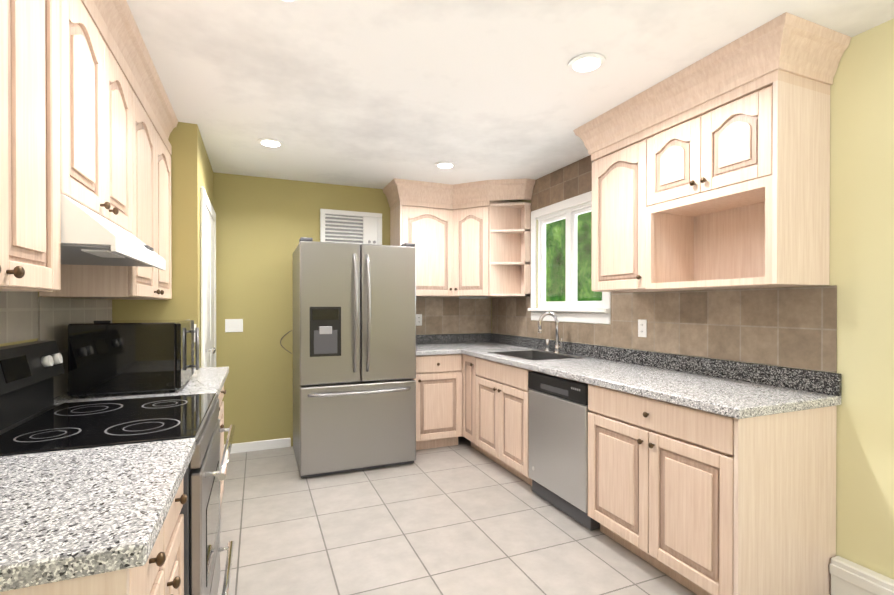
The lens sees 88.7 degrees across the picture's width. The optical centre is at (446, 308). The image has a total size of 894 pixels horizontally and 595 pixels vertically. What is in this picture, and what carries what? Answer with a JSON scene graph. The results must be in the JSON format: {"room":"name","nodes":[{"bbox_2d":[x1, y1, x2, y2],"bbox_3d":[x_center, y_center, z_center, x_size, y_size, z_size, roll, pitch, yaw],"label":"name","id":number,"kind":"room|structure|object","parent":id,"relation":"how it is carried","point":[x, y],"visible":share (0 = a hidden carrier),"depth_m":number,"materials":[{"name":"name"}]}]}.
{"room":"kitchen","nodes":[
{"label":"kitchen","id":0,"kind":"room"},
{"bbox_2d":[0,292,109,346],"bbox_3d":[-1.182,0.068,0.559,0.100,2.490,4.770,0,0,-22],"label":"wall","id":1,"kind":"structure","parent":0,"point":[16,342],"depth_m":1.75,"materials":[{"name":"tile"}]},
{"bbox_2d":[0,0,79,295],"bbox_3d":[-1.096,-0.531,0.911,0.323,0.975,0.762,0,0,-22],"label":"upper cabinet","id":2,"kind":"object","parent":1,"relation":"attached to","point":[40,61],"depth_m":1.14,"materials":[{"name":"brown wood"}]},
{"bbox_2d":[0,291,111,397],"bbox_3d":[-1.573,0.106,1.652,0.008,0.570,2.430,0,0,-22],"label":"tile backsplash","id":3,"kind":"structure","parent":1,"relation":"attached to","point":[27,315],"depth_m":1.93,"materials":[{"name":"beige tile"}]},
{"bbox_2d":[76,0,135,235],"bbox_3d":[-1.367,-0.672,1.565,0.323,0.700,0.778,0,0,-22],"label":"upper cabinet","id":4,"kind":"object","parent":1,"relation":"attached to","point":[88,119],"depth_m":1.63,"materials":[{"name":"brown wood"}]},
{"bbox_2d":[42,84,171,299],"bbox_3d":[-1.693,-0.539,2.351,0.323,0.975,1.046,0,0,-22],"label":"upper cabinet","id":5,"kind":"object","parent":1,"relation":"attached to","point":[153,150],"depth_m":2.27,"materials":[{"name":"brown wood"}]},
{"bbox_2d":[60,194,165,269],"bbox_3d":[-1.309,-0.243,1.592,0.442,0.154,0.774,0,0,-22],"label":"range hood","id":6,"kind":"object","parent":5,"relation":"attached to","point":[89,237],"visible":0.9,"depth_m":1.38,"materials":[{"name":"white metal"}]},
{"bbox_2d":[96,0,177,143],"bbox_3d":[-1.390,-1.094,1.665,0.360,0.174,2.544,0,0,-22],"label":"crown molding","id":7,"kind":"structure","parent":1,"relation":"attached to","point":[119,18],"depth_m":2.04,"materials":[{"name":"brown wood"}]},
{"bbox_2d":[110,122,199,367],"bbox_3d":[-1.897,0.056,2.898,0.570,2.490,0.100,0,0,-22],"label":"wall","id":8,"kind":"structure","parent":0,"point":[183,303],"depth_m":2.92,"materials":[{"name":"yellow paint"}]},
{"bbox_2d":[199,131,212,367],"bbox_3d":[-1.919,0.052,3.566,0.100,2.490,1.150,0,0,-22],"label":"wall","id":9,"kind":"structure","parent":0,"point":[205,175],"depth_m":3.23,"materials":[{"name":"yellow paint"}]},
{"bbox_2d":[200,187,215,367],"bbox_3d":[-1.812,0.238,3.551,0.078,2.120,0.980,0,0,-22],"label":"interior door","id":10,"kind":"structure","parent":9,"relation":"in","point":[208,286],"depth_m":3.37,"materials":[{"name":"white paint"}]},
{"bbox_2d":[224,438,290,453],"bbox_3d":[-1.557,1.254,3.668,0.638,0.085,1.046,0,0,-22],"label":"baseboard","id":11,"kind":"structure","parent":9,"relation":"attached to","point":[259,445],"depth_m":4.16,"materials":[{"name":"white paint"}]},
{"bbox_2d":[213,172,491,445],"bbox_3d":[-0.752,0.047,4.617,2.860,2.490,0.100,0,0,-22],"label":"wall","id":12,"kind":"structure","parent":0,"point":[264,225],"depth_m":4.18,"materials":[{"name":"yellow paint"}]},
{"bbox_2d":[225,319,242,331],"bbox_3d":[-1.900,0.155,4.079,0.145,0.118,0.013,0,0,-22],"label":"switch plate","id":13,"kind":"object","parent":12,"relation":"attached to","point":[233,325],"visible":1,"depth_m":4.08,"materials":[{"name":"white plastic"}]},
{"bbox_2d":[320,209,381,244],"bbox_3d":[-0.929,-0.742,4.465,0.600,0.410,0.034,0,0,-22],"label":"air conditioner","id":14,"kind":"object","parent":12,"relation":"in","point":[344,226],"visible":0.69,"depth_m":4.46,"materials":[{"name":"white plastic"}]},
{"bbox_2d":[416,297,490,334],"bbox_3d":[-0.046,0.078,4.847,1.110,0.392,0.008,0,0,-22],"label":"tile backsplash","id":15,"kind":"structure","parent":12,"relation":"attached to","point":[440,315],"depth_m":4.89,"materials":[{"name":"beige tile"}]},
{"bbox_2d":[416,314,421,325],"bbox_3d":[-0.293,0.121,4.736,0.072,0.118,0.008,0,0,-22],"label":"outlet","id":16,"kind":"object","parent":15,"relation":"attached to","point":[418,319],"visible":0.88,"depth_m":4.73,"materials":[{"name":"white plastic"}]},
{"bbox_2d":[383,178,534,298],"bbox_3d":[0.092,-0.645,4.427,1.237,1.101,0.885,0,0,-22],"label":"upper cabinet","id":17,"kind":"object","parent":12,"relation":"attached to","point":[471,240],"visible":0.96,"depth_m":4.41,"materials":[{"name":"brown wood"}]},
{"bbox_2d":[217,436,696,594],"bbox_3d":[0.117,1.337,1.780,3.430,0.060,6.020,0,0,-22],"label":"floor","id":18,"kind":"structure","parent":0,"point":[463,517],"depth_m":2.61,"materials":[{"name":"tile"}]},
{"bbox_2d":[16,487,186,594],"bbox_3d":[-0.956,0.874,0.965,0.618,0.876,0.656,0,0,-22],"label":"base cabinet","id":19,"kind":"object","parent":18,"relation":"on","point":[165,574],"depth_m":0.99,"materials":[{"name":"brown wood"}]},
{"bbox_2d":[0,438,194,594],"bbox_3d":[-0.939,0.416,0.960,0.648,0.040,0.672,0,0,-22],"label":"countertop","id":20,"kind":"structure","parent":19,"relation":"on","point":[67,516],"depth_m":0.91,"materials":[{"name":"grey stone"}]},
{"bbox_2d":[0,340,234,594],"bbox_3d":[-1.175,0.720,1.642,0.726,1.175,0.756,0,0,-22],"label":"range","id":21,"kind":"object","parent":18,"relation":"on","point":[34,418],"visible":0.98,"depth_m":1.56,"materials":[{"name":"grey"}]},
{"bbox_2d":[218,390,225,507],"bbox_3d":[-1.566,0.866,2.437,0.618,0.876,0.999,0,0,-22],"label":"base cabinet","id":22,"kind":"object","parent":18,"relation":"on","point":[221,403],"depth_m":2.82,"materials":[{"name":"brown wood"}]},
{"bbox_2d":[54,367,227,404],"bbox_3d":[-1.552,0.408,2.440,0.648,0.040,0.999,0,0,-22],"label":"countertop","id":23,"kind":"structure","parent":22,"relation":"on","point":[210,379],"depth_m":2.17,"materials":[{"name":"grey stone"}]},
{"bbox_2d":[68,319,198,397],"bbox_3d":[-1.498,0.221,2.263,0.459,0.336,0.500,0,0,-22],"label":"microwave oven","id":24,"kind":"object","parent":23,"relation":"on","point":[115,356],"visible":1,"depth_m":2.03,"materials":[{"name":"black plastic"}]},
{"bbox_2d":[293,237,415,477],"bbox_3d":[-0.822,0.379,3.951,0.920,1.833,0.901,0,0,-22],"label":"refrigerator","id":25,"kind":"object","parent":18,"relation":"on","point":[354,356],"visible":1,"depth_m":3.59,"materials":[{"name":"silver metal"}]},
{"bbox_2d":[414,353,457,449],"bbox_3d":[-0.195,0.855,4.422,0.507,0.875,0.690,0,0,-22],"label":"base cabinet","id":26,"kind":"object","parent":18,"relation":"on","point":[436,379],"depth_m":4.14,"materials":[{"name":"brown wood"}]},
{"bbox_2d":[416,341,513,352],"bbox_3d":[0.095,0.397,4.549,1.142,0.040,0.672,0,0,-22],"label":"countertop","id":27,"kind":"structure","parent":26,"relation":"on","point":[455,346],"depth_m":4.51,"materials":[{"name":"grey stone"}]},
{"bbox_2d":[462,345,545,356],"bbox_3d":[0.507,0.399,4.169,0.672,0.040,0.345,0,0,-22],"label":"countertop","id":28,"kind":"structure","parent":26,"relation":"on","point":[519,350],"depth_m":4.03,"materials":[{"name":"grey stone"}]},
{"bbox_2d":[538,312,562,353],"bbox_3d":[0.835,0.203,3.808,0.216,0.348,0.232,0,0,-22],"label":"kitchen faucet","id":29,"kind":"object","parent":28,"relation":"on","point":[557,346],"visible":1,"depth_m":3.79,"materials":[{"name":"silver metal"}]},
{"bbox_2d":[458,353,545,449],"bbox_3d":[0.473,0.856,4.202,0.710,0.875,0.353,0,0,-22],"label":"base cabinet","id":30,"kind":"object","parent":18,"relation":"on","point":[471,369],"depth_m":4.01,"materials":[{"name":"brown wood"}]},
{"bbox_2d":[478,377,531,485],"bbox_3d":[0.707,0.966,3.721,0.648,0.660,0.843,0,0,-22],"label":"base cabinet","id":31,"kind":"object","parent":18,"relation":"on","point":[503,406],"depth_m":3.50,"materials":[{"name":"brown wood"}]},
{"bbox_2d":[528,371,599,529],"bbox_3d":[0.976,0.871,3.040,0.638,0.858,0.615,0,0,-22],"label":"dishwasher","id":32,"kind":"object","parent":18,"relation":"on","point":[558,440],"visible":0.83,"depth_m":2.87,"materials":[{"name":"grey metal"}]},
{"bbox_2d":[588,385,836,594],"bbox_3d":[1.277,0.866,2.343,0.648,0.875,0.896,0,0,-22],"label":"base cabinet","id":33,"kind":"object","parent":18,"relation":"on","point":[708,476],"depth_m":1.99,"materials":[{"name":"brown wood"}]},
{"bbox_2d":[518,357,841,420],"bbox_3d":[1.132,0.407,2.661,0.672,0.040,1.639,0,0,-22],"label":"countertop","id":34,"kind":"structure","parent":33,"relation":"on","point":[724,396],"depth_m":2.25,"materials":[{"name":"grey stone"}]},
{"bbox_2d":[126,0,893,188],"bbox_3d":[0.117,-1.213,1.766,3.430,0.060,6.020,0,0,-22],"label":"ceiling","id":35,"kind":"structure","parent":0,"point":[378,94],"depth_m":2.29,"materials":[{"name":"white paint"}]},
{"bbox_2d":[257,138,283,147],"bbox_3d":[-1.263,-1.183,3.273,0.176,0.012,0.176,0,0,-22],"label":"recessed light","id":36,"kind":"object","parent":35,"relation":"in","point":[271,142],"visible":1,"depth_m":3.25,"materials":[{"name":"white paint"}]},
{"bbox_2d":[273,0,304,4],"bbox_3d":[-0.601,-1.175,1.675,0.176,0.012,0.176,0,0,-22],"label":"recessed light","id":37,"kind":"object","parent":35,"relation":"in","point":[290,2],"visible":0.9,"depth_m":1.74,"materials":[{"name":"white paint"}]},
{"bbox_2d":[435,161,455,168],"bbox_3d":[-0.015,-1.186,3.790,0.176,0.012,0.176,0,0,-22],"label":"recessed light","id":38,"kind":"object","parent":35,"relation":"in","point":[445,165],"visible":0.96,"depth_m":3.78,"materials":[{"name":"white paint"}]},
{"bbox_2d":[568,53,605,73],"bbox_3d":[0.673,-1.177,2.202,0.176,0.012,0.176,0,0,-22],"label":"recessed light","id":39,"kind":"object","parent":35,"relation":"in","point":[585,63],"visible":0.98,"depth_m":2.19,"materials":[{"name":"white paint"}]},
{"bbox_2d":[496,19,893,578],"bbox_3d":[1.655,0.059,2.410,0.100,2.490,5.820,0,0,-22],"label":"wall","id":40,"kind":"structure","parent":0,"point":[861,270],"depth_m":1.96,"materials":[{"name":"yellow paint"}]},
{"bbox_2d":[528,191,610,323],"bbox_3d":[1.020,-0.397,3.844,0.135,1.025,1.050,0,0,-22],"label":"window","id":41,"kind":"structure","parent":40,"relation":"in","point":[570,308],"depth_m":3.84,"materials":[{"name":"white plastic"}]},
{"bbox_2d":[591,128,700,291],"bbox_3d":[1.214,-0.569,2.854,0.368,0.921,0.497,0,0,-22],"label":"upper cabinet","id":42,"kind":"object","parent":40,"relation":"attached to","point":[635,249],"depth_m":2.69,"materials":[{"name":"brown wood"}]},
{"bbox_2d":[492,155,836,372],"bbox_3d":[1.117,-0.455,3.558,0.009,1.472,3.277,0,0,-22],"label":"tile backsplash","id":43,"kind":"structure","parent":40,"relation":"attached to","point":[793,327],"depth_m":2.65,"materials":[{"name":"beige tile"}]},
{"bbox_2d":[638,319,646,336],"bbox_3d":[1.311,0.135,3.069,0.008,0.118,0.072,0,0,-22],"label":"electrical outlet plate","id":44,"kind":"object","parent":43,"relation":"attached to","point":[642,328],"visible":1,"depth_m":3.06,"materials":[{"name":"white plastic"}]},
{"bbox_2d":[573,12,850,155],"bbox_3d":[1.305,-1.098,2.525,0.447,0.174,1.332,0,0,-22],"label":"crown molding","id":45,"kind":"structure","parent":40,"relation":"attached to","point":[788,44],"depth_m":2.08,"materials":[{"name":"brown wood"}]},
{"bbox_2d":[649,72,829,219],"bbox_3d":[1.428,-0.783,2.336,0.368,0.486,0.684,0,0,-22],"label":"upper cabinet","id":46,"kind":"object","parent":40,"relation":"attached to","point":[711,171],"depth_m":2.07,"materials":[{"name":"brown wood"}]},
{"bbox_2d":[829,556,893,594],"bbox_3d":[2.150,1.211,1.006,0.062,0.200,2.235,0,0,-22],"label":"baseboard heater","id":47,"kind":"object","parent":40,"relation":"attached to","point":[848,577],"visible":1,"depth_m":1.94,"materials":[{"name":"white paint"}]},
{"label":"outside","id":48,"kind":"structure","parent":0,"visible":0},
{"bbox_2d":[546,211,601,301],"bbox_3d":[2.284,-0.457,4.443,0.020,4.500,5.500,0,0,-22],"label":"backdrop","id":49,"kind":"structure","parent":48,"point":[584,254],"depth_m":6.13,"materials":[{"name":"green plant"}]}
]}

